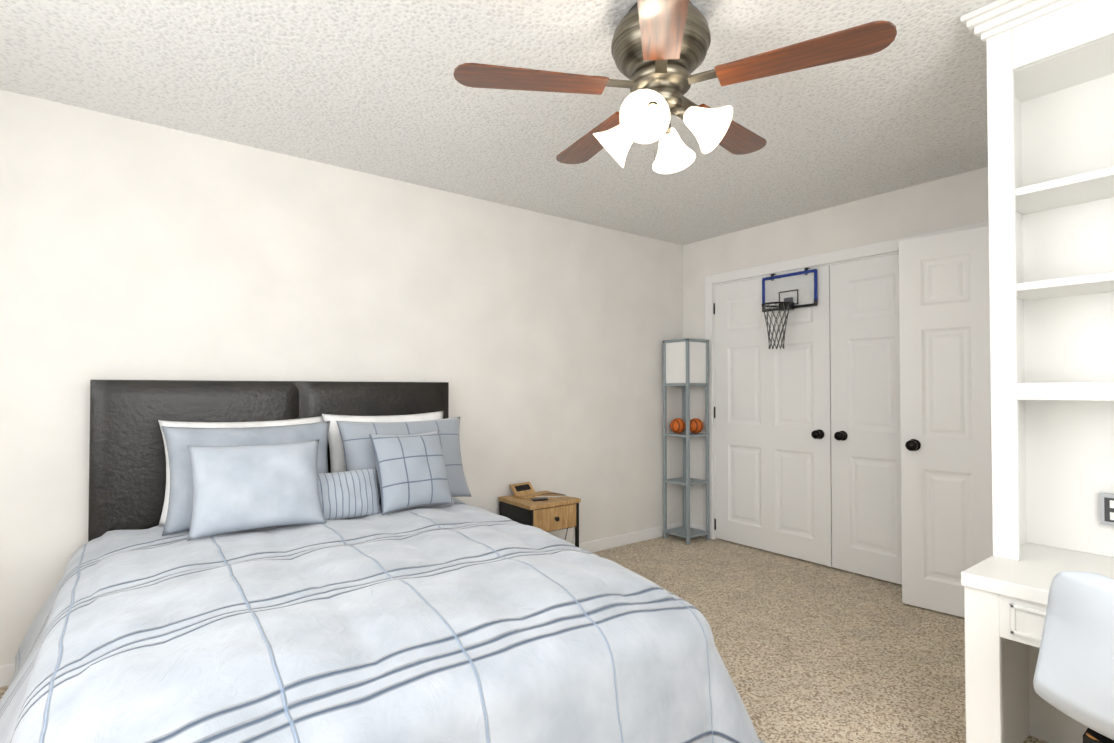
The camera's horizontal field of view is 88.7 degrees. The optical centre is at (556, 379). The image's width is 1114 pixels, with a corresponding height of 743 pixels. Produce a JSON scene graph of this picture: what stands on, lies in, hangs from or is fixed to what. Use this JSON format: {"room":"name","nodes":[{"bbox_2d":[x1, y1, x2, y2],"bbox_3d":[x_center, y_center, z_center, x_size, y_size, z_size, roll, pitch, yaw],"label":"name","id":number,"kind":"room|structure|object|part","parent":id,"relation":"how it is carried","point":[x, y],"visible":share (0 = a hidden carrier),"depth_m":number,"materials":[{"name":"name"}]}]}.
{"room":"bedroom","nodes":[
{"label":"bedroom","id":0,"kind":"room"},
{"bbox_2d":[0,89,683,665],"bbox_3d":[-0.912,0.046,3.431,5.140,2.440,0.120,1,-1,-37],"label":"wall","id":1,"kind":"structure","parent":0,"point":[130,249],"depth_m":3.02,"materials":[{"name":"paint"}]},
{"bbox_2d":[0,522,682,686],"bbox_3d":[-0.871,1.223,3.357,4.900,0.085,0.018,1,-1,-37],"label":"baseboard","id":2,"kind":"structure","parent":1,"relation":"attached to","point":[7,671],"depth_m":4.33,"materials":[{"name":"white wood"}]},
{"bbox_2d":[0,0,996,244],"bbox_3d":[0.611,-1.246,2.084,5.920,0.100,4.140,1,-1,-37],"label":"ceiling","id":3,"kind":"structure","parent":0,"point":[374,87],"depth_m":2.37,"materials":[{"name":"white paint"}]},
{"bbox_2d":[453,0,896,173],"bbox_3d":[0.349,-0.938,1.898,1.253,0.520,1.262,1,-1,-37],"label":"fan","id":4,"kind":"object","parent":3,"relation":"hanging from","point":[659,49],"visible":1,"depth_m":1.77,"materials":[{"name":"brown wood"}]},
{"bbox_2d":[0,535,1047,742],"bbox_3d":[0.611,1.294,2.042,5.920,0.100,4.140,1,-1,-37],"label":"floor","id":5,"kind":"structure","parent":0,"point":[810,652],"depth_m":2.71,"materials":[{"name":"carpet"}]},
{"bbox_2d":[0,380,764,742],"bbox_3d":[-0.712,0.619,2.087,2.106,1.250,2.192,1,-1,-37],"label":"bed","id":6,"kind":"object","parent":5,"relation":"on","point":[292,562],"visible":1,"depth_m":1.71,"materials":[{"name":"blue fabric"}]},
{"bbox_2d":[158,416,323,526],"bbox_3d":[-1.437,0.404,2.660,0.700,0.446,0.227,1,-1,-37],"label":"pillow","id":7,"kind":"object","parent":6,"relation":"on","point":[167,425],"depth_m":2.57,"materials":[{"name":"fabric"}]},
{"bbox_2d":[187,439,325,540],"bbox_3d":[-1.233,0.439,2.356,0.507,0.347,0.213,1,-1,-37],"label":"pillow","id":8,"kind":"object","parent":6,"relation":"on","point":[278,489],"depth_m":2.29,"materials":[{"name":"blue fabric"}]},
{"bbox_3d":[-1.335,0.633,2.941,1.675,1.250,0.078,1,-1,-37],"label":"headboard","id":9,"kind":"part","parent":6,"relation":"part of","materials":[{"name":"leather"}]},
{"bbox_2d":[0,498,764,742],"bbox_3d":[-0.682,0.914,2.042,2.106,0.622,2.096,1,-1,-37],"label":"comforter","id":10,"kind":"object","parent":6,"relation":"on","point":[449,621],"depth_m":1.53,"materials":[{"name":"blue fabric"}]},
{"bbox_2d":[322,411,443,472],"bbox_3d":[-0.898,0.400,3.067,0.680,0.446,0.221,1,-1,-37],"label":"pillow","id":11,"kind":"object","parent":6,"relation":"on","point":[336,421],"depth_m":2.98,"materials":[{"name":"fabric"}]},
{"bbox_2d":[369,430,453,514],"bbox_3d":[-0.704,0.441,2.776,0.389,0.362,0.203,1,-1,-37],"label":"pillow","id":12,"kind":"object","parent":6,"relation":"on","point":[408,474],"depth_m":2.70,"materials":[{"name":"blue fabric"}]},
{"bbox_2d":[498,482,580,547],"bbox_3d":[-0.102,0.976,3.662,0.416,0.588,0.396,1,-1,-37],"label":"nightstand","id":13,"kind":"object","parent":5,"relation":"on","point":[546,510],"visible":0.6,"depth_m":3.57,"materials":[{"name":"brown wood"}]},
{"bbox_2d":[663,338,709,544],"bbox_3d":[1.045,0.483,4.609,0.262,1.605,0.260,1,-1,-37],"label":"light","id":14,"kind":"object","parent":5,"relation":"on","point":[686,364],"visible":1,"depth_m":4.57,"materials":[{"name":"grey"}]},
{"bbox_2d":[960,0,1113,742],"bbox_3d":[1.792,0.013,1.362,0.564,2.438,1.349,1,-1,-37],"label":"desk","id":15,"kind":"object","parent":5,"relation":"on","point":[1050,96],"visible":1,"depth_m":1.85,"materials":[{"name":"white wood"}]},
{"bbox_2d":[1033,571,1113,742],"bbox_3d":[1.471,0.840,1.340,0.525,0.792,0.476,1,-1,-37],"label":"chair","id":16,"kind":"object","parent":5,"relation":"on","point":[1074,675],"visible":1,"depth_m":1.32,"materials":[{"name":"grey plastic"}]},
{"bbox_2d":[684,167,988,538],"bbox_3d":[1.955,0.052,3.800,0.120,2.440,2.690,1,-1,-37],"label":"wall","id":17,"kind":"structure","parent":0,"point":[958,200],"depth_m":3.93,"materials":[{"name":"paint"}]},
{"bbox_2d":[713,266,831,566],"bbox_3d":[1.545,0.250,4.217,0.106,2.035,0.951,1,-1,-37],"label":"closet door","id":18,"kind":"structure","parent":17,"relation":"in","point":[772,407],"depth_m":4.18,"materials":[{"name":"white wood"}]},
{"bbox_2d":[761,268,817,348],"bbox_3d":[1.587,-0.495,4.007,0.320,0.563,0.422,1,-1,-37],"label":"hoop","id":19,"kind":"object","parent":18,"relation":"attached to","point":[788,304],"visible":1,"depth_m":3.99,"materials":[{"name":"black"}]},
{"bbox_2d":[705,221,988,538],"bbox_3d":[1.885,0.206,3.876,0.136,2.135,2.060,1,-1,-37],"label":"trim","id":20,"kind":"structure","parent":17,"relation":"attached to","point":[848,255],"depth_m":4.32,"materials":[{"name":"white wood"}]},
{"bbox_2d":[830,253,901,584],"bbox_3d":[2.118,0.237,3.459,0.106,2.035,0.937,1,-1,-37],"label":"closet door","id":21,"kind":"structure","parent":17,"relation":"in","point":[865,421],"depth_m":3.66,"materials":[{"name":"white wood"}]},
{"bbox_2d":[899,226,992,617],"bbox_3d":[2.188,0.229,2.927,0.197,2.035,0.758,1,-1,-37],"label":"entry door","id":22,"kind":"structure","parent":17,"relation":"in","point":[945,418],"depth_m":3.06,"materials":[{"name":"white wood"}]}
]}

